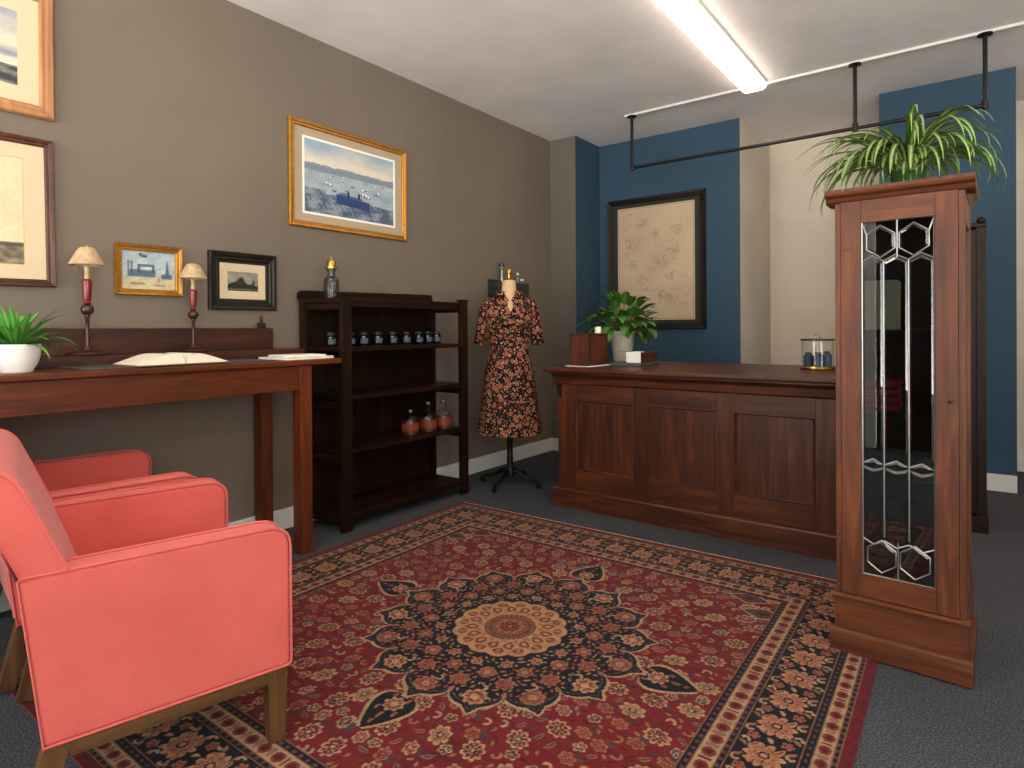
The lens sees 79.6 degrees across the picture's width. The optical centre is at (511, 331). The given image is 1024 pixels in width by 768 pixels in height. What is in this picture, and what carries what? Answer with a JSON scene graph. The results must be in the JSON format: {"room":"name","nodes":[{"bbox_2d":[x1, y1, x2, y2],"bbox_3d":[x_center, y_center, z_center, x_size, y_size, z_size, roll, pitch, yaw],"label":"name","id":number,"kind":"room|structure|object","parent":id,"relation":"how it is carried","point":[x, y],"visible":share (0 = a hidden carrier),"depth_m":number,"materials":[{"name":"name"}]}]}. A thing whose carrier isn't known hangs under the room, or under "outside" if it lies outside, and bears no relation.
{"room":"clothing boutique","nodes":[
{"label":"clothing boutique","id":0,"kind":"room"},
{"bbox_2d":[0,0,551,522],"bbox_3d":[-1.262,-0.321,3.763,0.120,2.929,8.340,0,0,37],"label":"wall","id":1,"kind":"structure","parent":0,"point":[169,127],"depth_m":3.34,"materials":[{"name":"beige paint"}]},
{"bbox_2d":[0,0,54,121],"bbox_3d":[-2.199,-1.185,2.396,0.028,0.550,0.690,0,0,37],"label":"framed piece","id":2,"kind":"object","parent":1,"relation":"attached to","point":[26,26],"visible":1,"depth_m":2.60,"materials":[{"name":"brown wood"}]},
{"bbox_2d":[0,6,17,84],"bbox_3d":[-2.207,-1.185,2.402,0.001,0.330,0.460,0,0,37],"label":"print","id":3,"kind":"object","parent":2,"relation":"attached to","point":[8,17],"depth_m":2.55},
{"bbox_2d":[0,132,55,287],"bbox_3d":[-2.169,-0.502,2.435,0.024,0.646,0.610,0,1,37],"label":"print","id":4,"kind":"object","parent":1,"relation":"attached to","point":[27,208],"visible":1,"depth_m":2.60},
{"bbox_2d":[114,242,182,296],"bbox_3d":[-1.756,-0.295,2.980,0.028,0.244,0.302,0,0,37],"label":"painting","id":5,"kind":"object","parent":1,"relation":"attached to","point":[139,269],"visible":1,"depth_m":2.98},
{"bbox_2d":[122,249,174,290],"bbox_3d":[-1.764,-0.295,2.986,0.001,0.190,0.250,0,0,37],"label":"print","id":6,"kind":"object","parent":5,"relation":"attached to","point":[140,269],"depth_m":2.98},
{"bbox_2d":[207,250,276,310],"bbox_3d":[-1.466,-0.273,3.364,0.028,0.312,0.388,0,0,37],"label":"print","id":7,"kind":"object","parent":1,"relation":"attached to","point":[235,280],"visible":1,"depth_m":3.36,"materials":[{"name":"brown wood"}]},
{"bbox_2d":[227,271,257,291],"bbox_3d":[-1.475,-0.273,3.371,0.001,0.108,0.180,0,0,37],"label":"print","id":8,"kind":"object","parent":7,"relation":"attached to","point":[237,281],"depth_m":3.37},
{"bbox_2d":[0,438,552,612],"bbox_3d":[-1.623,1.089,3.162,0.017,0.118,6.685,0,0,37],"label":"baseboard","id":9,"kind":"structure","parent":1,"relation":"attached to","point":[284,517],"depth_m":4.91,"materials":[{"name":"white paint"}]},
{"bbox_2d":[287,115,406,241],"bbox_3d":[-1.025,-0.946,3.957,0.024,0.635,0.925,0,0,37],"label":"print","id":10,"kind":"object","parent":1,"relation":"attached to","point":[338,181],"visible":1,"depth_m":3.91},
{"bbox_2d":[488,279,528,297],"bbox_3d":[-0.024,-0.362,5.209,0.115,0.145,0.434,0,0,37],"label":"caddy","id":11,"kind":"object","parent":1,"relation":"attached to","point":[494,286],"visible":0.62,"depth_m":5.07,"materials":[{"name":"metal"}]},
{"bbox_2d":[499,263,504,280],"bbox_3d":[-0.084,-0.431,5.128,0.052,0.275,0.051,0,0,37],"label":"vial","id":12,"kind":"object","parent":11,"relation":"in","point":[501,272],"visible":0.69,"depth_m":5.11,"materials":[{"name":"grey glass"}]},
{"bbox_2d":[0,450,1023,767],"bbox_3d":[1.037,1.186,2.046,5.850,0.100,8.340,0,0,37],"label":"floor","id":13,"kind":"structure","parent":0,"point":[912,719],"depth_m":2.23,"materials":[{"name":"grey carpet"}]},
{"bbox_2d":[0,328,341,554],"bbox_3d":[-1.601,0.567,2.796,0.455,1.165,1.675,0,0,37],"label":"writing desk","id":14,"kind":"object","parent":13,"relation":"on","point":[49,389],"visible":0.78,"depth_m":2.87,"materials":[{"name":"brown wood"}]},
{"bbox_2d":[0,304,78,372],"bbox_3d":[-1.841,0.028,2.285,0.369,0.250,0.392,0,0,37],"label":"potted plant","id":15,"kind":"object","parent":14,"relation":"on","point":[17,353],"visible":1,"depth_m":2.24,"materials":[{"name":"green plant"}]},
{"bbox_2d":[65,246,108,355],"bbox_3d":[-1.861,-0.136,2.692,0.160,0.480,0.160,0,0,37],"label":"table lamp","id":16,"kind":"object","parent":14,"relation":"on","point":[86,256],"visible":1,"depth_m":2.67,"materials":[{"name":"brown wood"}]},
{"bbox_2d":[84,264,89,278],"bbox_3d":[-1.861,-0.260,2.692,0.022,0.068,0.022,0,0,37],"label":"socket","id":17,"kind":"object","parent":16,"relation":"attached to","point":[86,267],"depth_m":2.68,"materials":[{"name":"beige"}]},
{"bbox_2d":[58,359,276,369],"bbox_3d":[-1.522,0.146,2.799,0.260,0.004,0.840,0,0,37],"label":"desk pad","id":18,"kind":"object","parent":14,"relation":"on","point":[95,367],"visible":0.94,"depth_m":2.58,"materials":[{"name":"leather"}]},
{"bbox_2d":[111,352,229,366],"bbox_3d":[-1.519,0.121,2.750,0.244,0.046,0.400,0,0,34],"label":"open book","id":19,"kind":"object","parent":18,"relation":"on","point":[171,358],"visible":1,"depth_m":2.66,"materials":[{"name":"white paper"}]},
{"bbox_2d":[177,262,209,351],"bbox_3d":[-1.586,-0.121,3.057,0.148,0.444,0.148,0,0,37],"label":"table lamp","id":20,"kind":"object","parent":14,"relation":"on","point":[192,271],"visible":1,"depth_m":3.04,"materials":[{"name":"brown wood"}]},
{"bbox_2d":[191,278,194,289],"bbox_3d":[-1.586,-0.235,3.057,0.020,0.063,0.020,0,0,37],"label":"socket","id":21,"kind":"object","parent":20,"relation":"attached to","point":[192,279],"depth_m":3.05,"materials":[{"name":"beige"}]},
{"bbox_2d":[257,315,265,327],"bbox_3d":[-1.398,-0.055,3.430,0.020,0.070,0.044,0,0,37],"label":"bottle","id":22,"kind":"object","parent":14,"relation":"on","point":[261,324],"visible":1,"depth_m":3.42,"materials":[{"name":"brown glass"}]},
{"bbox_2d":[258,355,332,359],"bbox_3d":[-1.142,0.138,3.264,0.230,0.012,0.300,0,0,32],"label":"booklet","id":23,"kind":"object","parent":14,"relation":"on","point":[326,356],"visible":0.71,"depth_m":3.15,"materials":[{"name":"white paper"}]},
{"bbox_2d":[268,353,325,356],"bbox_3d":[-1.144,0.127,3.277,0.240,0.009,0.180,-1,0,-44],"label":"booklet","id":24,"kind":"object","parent":23,"relation":"on","point":[305,354],"visible":1,"depth_m":3.24,"materials":[{"name":"white paper"}]},
{"bbox_2d":[297,290,468,533],"bbox_3d":[-0.782,0.439,3.969,0.350,1.402,1.136,0,0,37],"label":"bookshelf","id":25,"kind":"object","parent":13,"relation":"on","point":[363,464],"visible":0.89,"depth_m":3.99,"materials":[{"name":"brown wood"}]},
{"bbox_2d":[323,257,337,297],"bbox_3d":[-1.055,-0.315,3.589,0.090,0.242,0.090,0,0,37],"label":"bottle","id":26,"kind":"object","parent":25,"relation":"on","point":[331,264],"visible":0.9,"depth_m":3.57,"materials":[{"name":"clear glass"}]},
{"bbox_2d":[326,332,336,346],"bbox_3d":[-1.076,0.048,3.658,0.063,0.085,0.062,0,0,37],"label":"glass jar","id":27,"kind":"object","parent":25,"relation":"on","point":[331,339],"visible":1,"depth_m":3.63,"materials":[{"name":"glass"}]},
{"bbox_2d":[352,332,354,345],"bbox_3d":[-0.992,0.047,3.770,0.063,0.085,0.062,0,0,27],"label":"glass jar","id":28,"kind":"object","parent":25,"relation":"on","point":[353,335],"visible":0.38,"depth_m":3.75,"materials":[{"name":"glass"}]},
{"bbox_2d":[359,332,368,345],"bbox_3d":[-0.929,0.046,3.854,0.062,0.085,0.063,-1,0,-43],"label":"glass jar","id":29,"kind":"object","parent":25,"relation":"on","point":[363,337],"visible":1,"depth_m":3.83,"materials":[{"name":"glass"}]},
{"bbox_2d":[373,332,382,344],"bbox_3d":[-0.860,0.045,3.946,0.063,0.085,0.062,0,0,37],"label":"glass jar","id":30,"kind":"object","parent":25,"relation":"on","point":[377,338],"visible":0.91,"depth_m":3.92,"materials":[{"name":"glass"}]},
{"bbox_2d":[388,332,396,344],"bbox_3d":[-0.786,0.045,4.043,0.063,0.085,0.062,0,0,27],"label":"glass jar","id":31,"kind":"object","parent":25,"relation":"on","point":[392,337],"visible":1,"depth_m":4.02,"materials":[{"name":"glass"}]},
{"bbox_2d":[402,332,410,343],"bbox_3d":[-0.711,0.044,4.143,0.062,0.085,0.063,-1,0,-43],"label":"glass jar","id":32,"kind":"object","parent":25,"relation":"on","point":[406,337],"visible":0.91,"depth_m":4.12,"materials":[{"name":"glass"}]},
{"bbox_2d":[402,409,418,434],"bbox_3d":[-0.658,0.588,3.986,0.114,0.165,0.114,0,0,37],"label":"glass bottle","id":33,"kind":"object","parent":25,"relation":"on","point":[409,427],"visible":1,"depth_m":3.94,"materials":[{"name":"red glass"}]},
{"bbox_2d":[414,331,422,343],"bbox_3d":[-0.643,0.043,4.234,0.063,0.085,0.062,0,0,37],"label":"glass jar","id":34,"kind":"object","parent":25,"relation":"on","point":[418,337],"visible":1,"depth_m":4.21,"materials":[{"name":"glass"}]},
{"bbox_2d":[423,331,431,343],"bbox_3d":[-0.589,0.042,4.305,0.063,0.085,0.062,0,0,27],"label":"glass jar","id":35,"kind":"object","parent":25,"relation":"on","point":[427,337],"visible":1,"depth_m":4.28,"materials":[{"name":"glass"}]},
{"bbox_2d":[419,402,436,431],"bbox_3d":[-0.562,0.569,4.114,0.118,0.200,0.118,0,0,37],"label":"glass bottle","id":36,"kind":"object","parent":25,"relation":"on","point":[426,424],"visible":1,"depth_m":4.07,"materials":[{"name":"red glass"}]},
{"bbox_2d":[432,331,440,342],"bbox_3d":[-0.535,0.042,4.377,0.062,0.085,0.063,-1,0,-43],"label":"glass jar","id":37,"kind":"object","parent":25,"relation":"on","point":[436,337],"visible":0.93,"depth_m":4.35,"materials":[{"name":"glass"}]},
{"bbox_2d":[435,400,451,428],"bbox_3d":[-0.472,0.570,4.234,0.118,0.197,0.118,0,0,37],"label":"glass bottle","id":38,"kind":"object","parent":25,"relation":"on","point":[443,421],"visible":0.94,"depth_m":4.19,"materials":[{"name":"red glass"}]},
{"bbox_2d":[0,502,877,767],"bbox_3d":[-0.065,1.138,2.366,2.440,0.006,2.467,0,0,36],"label":"rug","id":39,"kind":"object","parent":13,"relation":"on","point":[462,634],"visible":0.8,"depth_m":2.09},
{"bbox_2d":[0,449,198,692],"bbox_3d":[-1.683,0.719,2.360,0.754,0.851,0.687,0,0,45],"label":"armchair","id":40,"kind":"object","parent":39,"relation":"on","point":[72,476],"visible":0.33,"depth_m":2.53,"materials":[{"name":"pink fabric"}]},
{"bbox_2d":[0,429,292,767],"bbox_3d":[-1.115,0.718,1.791,0.686,0.851,0.754,-1,0,-39],"label":"armchair","id":41,"kind":"object","parent":39,"relation":"on","point":[141,608],"visible":1,"depth_m":1.53,"materials":[{"name":"pink fabric"}]},
{"bbox_2d":[824,172,979,688],"bbox_3d":[1.423,0.314,2.229,0.428,1.624,0.464,0,0,39],"label":"display cabinet","id":42,"kind":"object","parent":39,"relation":"on","point":[903,594],"visible":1,"depth_m":2.14,"materials":[{"name":"brown wood"}]},
{"bbox_2d":[864,280,900,329],"bbox_3d":[1.385,-0.097,2.295,0.104,0.180,0.144,0,0,37],"label":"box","id":43,"kind":"object","parent":42,"relation":"on","point":[873,289],"visible":1,"depth_m":2.24,"materials":[{"name":"grey"}]},
{"bbox_2d":[863,377,902,411],"bbox_3d":[1.362,0.230,2.265,0.120,0.107,0.180,0,0,37],"label":"textile","id":44,"kind":"object","parent":42,"relation":"on","point":[872,387],"visible":0.76,"depth_m":2.20,"materials":[{"name":"red fabric"}]},
{"bbox_2d":[863,329,933,332],"bbox_3d":[1.437,0.000,2.248,0.336,0.012,0.350,0,0,39],"label":"shelf","id":45,"kind":"object","parent":42,"relation":"attached to","point":[900,330],"depth_m":2.12,"materials":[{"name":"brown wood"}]},
{"bbox_2d":[863,404,933,419],"bbox_3d":[1.439,0.290,2.249,0.336,0.012,0.350,0,0,39],"label":"shelf","id":46,"kind":"object","parent":42,"relation":"attached to","point":[917,411],"depth_m":2.16,"materials":[{"name":"brown wood"}]},
{"bbox_2d":[793,104,1006,217],"bbox_3d":[1.365,-0.599,2.199,0.636,0.308,0.641,0,0,42],"label":"spider plant","id":47,"kind":"object","parent":42,"relation":"on","point":[908,160],"visible":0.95,"depth_m":2.12,"materials":[{"name":"green plant"}]},
{"bbox_2d":[480,269,541,492],"bbox_3d":[-0.018,0.336,4.522,0.369,1.592,0.369,0,0,-16],"label":"dress form","id":48,"kind":"object","parent":13,"relation":"on","point":[508,285],"visible":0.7,"depth_m":4.49,"materials":[{"name":"beige fabric"}]},
{"bbox_2d":[473,291,544,437],"bbox_3d":[-0.020,0.226,4.523,0.456,1.044,0.442,-1,0,-42],"label":"floral dress","id":49,"kind":"object","parent":48,"relation":"hanging from","point":[509,399],"visible":0.98,"depth_m":4.41,"materials":[{"name":"fabric"}]},
{"bbox_2d":[542,361,835,560],"bbox_3d":[1.230,0.678,3.914,1.746,0.899,1.115,0,0,37],"label":"counter","id":50,"kind":"object","parent":13,"relation":"on","point":[739,452],"depth_m":3.44,"materials":[{"name":"brown wood"}]},
{"bbox_2d":[567,364,609,366],"bbox_3d":[0.526,0.229,4.165,0.200,0.004,0.315,0,0,37],"label":"paper sheet","id":51,"kind":"object","parent":50,"relation":"on","point":[604,364],"visible":0.49,"depth_m":4.06,"materials":[{"name":"white paper"}]},
{"bbox_2d":[569,330,607,365],"bbox_3d":[0.523,0.107,4.169,0.148,0.240,0.278,0,0,37],"label":"wooden box","id":52,"kind":"object","parent":51,"relation":"on","point":[586,349],"visible":1,"depth_m":4.08,"materials":[{"name":"brown wood"}]},
{"bbox_2d":[595,327,600,332],"bbox_3d":[0.585,-0.010,4.178,0.042,0.043,0.042,0,0,37],"label":"stub","id":53,"kind":"object","parent":52,"relation":"on","point":[597,329],"visible":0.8,"depth_m":4.16,"materials":[{"name":"white wax"}]},
{"bbox_2d":[576,289,660,361],"bbox_3d":[0.788,-0.048,4.592,0.630,0.551,0.647,0,0,-6],"label":"potted plant","id":54,"kind":"object","parent":50,"relation":"on","point":[621,337],"visible":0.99,"depth_m":4.51,"materials":[{"name":"green plant"}]},
{"bbox_2d":[610,361,659,366],"bbox_3d":[0.840,0.218,4.183,0.220,0.022,0.310,0,0,37],"label":"tray","id":55,"kind":"object","parent":50,"relation":"on","point":[622,363],"visible":0.84,"depth_m":4.08,"materials":[{"name":"black metal"}]},
{"bbox_2d":[626,351,656,362],"bbox_3d":[0.880,0.171,4.162,0.104,0.072,0.262,0,0,37],"label":"box","id":56,"kind":"object","parent":55,"relation":"on","point":[636,356],"visible":1,"depth_m":4.07,"materials":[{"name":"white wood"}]},
{"bbox_2d":[542,361,835,383],"bbox_3d":[1.227,0.242,3.913,1.746,0.027,1.115,0,0,37],"label":"countertop","id":57,"kind":"structure","parent":50,"relation":"on","point":[702,370],"depth_m":3.60,"materials":[{"name":"brown wood"}]},
{"bbox_2d":[800,334,834,370],"bbox_3d":[1.796,0.119,3.612,0.184,0.213,0.184,0,0,37],"label":"glass canister","id":58,"kind":"object","parent":50,"relation":"on","point":[812,368],"visible":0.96,"depth_m":3.55,"materials":[{"name":"gold metal"}]},
{"bbox_2d":[803,352,812,365],"bbox_3d":[1.756,0.163,3.643,0.052,0.080,0.052,0,0,37],"label":"jar","id":59,"kind":"object","parent":58,"relation":"in","point":[807,358],"visible":0.99,"depth_m":3.62,"materials":[{"name":"blue glass"}]},
{"bbox_2d":[813,352,822,365],"bbox_3d":[1.784,0.162,3.584,0.052,0.082,0.052,0,0,37],"label":"jar","id":60,"kind":"object","parent":58,"relation":"in","point":[817,358],"visible":0.99,"depth_m":3.56,"materials":[{"name":"blue glass"}]},
{"bbox_2d":[822,351,831,365],"bbox_3d":[1.846,0.159,3.602,0.052,0.088,0.052,0,0,37],"label":"jar","id":61,"kind":"object","parent":58,"relation":"in","point":[827,357],"visible":0.98,"depth_m":3.58,"materials":[{"name":"blue glass"}]},
{"bbox_2d":[971,217,988,533],"bbox_3d":[2.564,0.242,3.622,0.380,1.757,0.332,0,0,37],"label":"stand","id":62,"kind":"object","parent":13,"relation":"on","point":[980,516],"visible":0.27,"depth_m":3.42,"materials":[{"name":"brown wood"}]},
{"bbox_2d":[550,136,575,437],"bbox_3d":[0.617,-0.341,5.933,0.273,2.929,0.457,0,0,37],"label":"wall","id":63,"kind":"structure","parent":0,"point":[562,151],"depth_m":5.75,"materials":[{"name":"grey paint"}]},
{"bbox_2d":[553,438,557,450],"bbox_3d":[0.490,1.066,5.744,0.256,0.118,0.017,0,0,37],"label":"baseboard","id":64,"kind":"structure","parent":63,"relation":"attached to","point":[555,440],"depth_m":5.79,"materials":[{"name":"white paint"}]},
{"bbox_2d":[575,136,599,332],"bbox_3d":[0.729,-0.341,5.850,0.004,2.929,0.455,0,0,37],"label":"wall","id":65,"kind":"structure","parent":63,"relation":"attached to","point":[587,183],"depth_m":5.83,"materials":[{"name":"blue paint"}]},
{"bbox_2d":[227,0,1023,146],"bbox_3d":[1.018,-1.843,2.034,5.850,0.100,8.340,0,0,37],"label":"ceiling","id":66,"kind":"structure","parent":0,"point":[551,70],"depth_m":3.97,"materials":[{"name":"white paint"}]},
{"bbox_2d":[652,0,766,92],"bbox_3d":[1.029,-1.769,3.500,0.175,0.060,2.455,0,0,37],"label":"fluorescent light","id":67,"kind":"object","parent":66,"relation":"attached to","point":[690,16],"visible":1,"depth_m":3.70,"materials":[{"name":"white plastic"}]},
{"bbox_2d":[627,31,992,170],"bbox_3d":[1.926,-1.565,4.407,2.405,0.449,0.080,0,0,37],"label":"pipe rail","id":68,"kind":"object","parent":66,"relation":"hanging from","point":[984,104],"visible":1,"depth_m":4.12,"materials":[{"name":"black metal"}]},
{"bbox_2d":[624,21,1023,117],"bbox_3d":[2.835,-1.802,3.721,4.735,0.018,0.030,0,0,37],"label":"trim","id":69,"kind":"structure","parent":66,"relation":"attached to","point":[1019,24],"depth_m":4.14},
{"bbox_2d":[599,118,770,363],"bbox_3d":[1.580,-0.348,6.091,1.621,2.929,0.962,0,0,37],"label":"wall","id":70,"kind":"structure","parent":0,"point":[719,174],"depth_m":5.47,"materials":[{"name":"blue paint"}]},
{"bbox_2d":[607,188,706,328],"bbox_3d":[1.312,-0.637,5.665,0.957,1.231,0.033,0,0,37],"label":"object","id":71,"kind":"object","parent":70,"relation":"attached to","point":[657,243],"visible":0.88,"depth_m":5.62,"materials":[{"name":"beige paper"}]},
{"bbox_2d":[618,199,694,319],"bbox_3d":[1.320,-0.637,5.676,0.760,1.070,0.001,0,0,37],"label":"print","id":72,"kind":"object","parent":71,"relation":"attached to","point":[656,243],"depth_m":5.64},
{"bbox_2d":[770,100,1023,456],"bbox_3d":[3.499,-0.357,5.324,5.610,2.929,0.120,0,0,37],"label":"wall","id":73,"kind":"structure","parent":0,"point":[802,243],"depth_m":5.78,"materials":[{"name":"beige paint"}]},
{"bbox_2d":[1017,456,1023,471],"bbox_3d":[4.841,1.044,4.240,2.169,0.118,0.017,0,0,37],"label":"baseboard","id":74,"kind":"structure","parent":73,"relation":"attached to","point":[1020,460],"depth_m":4.85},
{"bbox_2d":[879,66,1016,475],"bbox_3d":[3.393,-0.354,4.801,0.811,2.929,0.843,0,0,37],"label":"wall","id":75,"kind":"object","parent":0,"point":[999,208],"visible":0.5,"depth_m":4.29,"materials":[{"name":"blue paint"}]},
{"bbox_2d":[987,473,1016,492],"bbox_3d":[3.144,1.054,4.462,0.811,0.118,0.017,0,0,37],"label":"baseboard","id":76,"kind":"object","parent":75,"relation":"attached to","point":[995,482],"visible":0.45,"depth_m":4.26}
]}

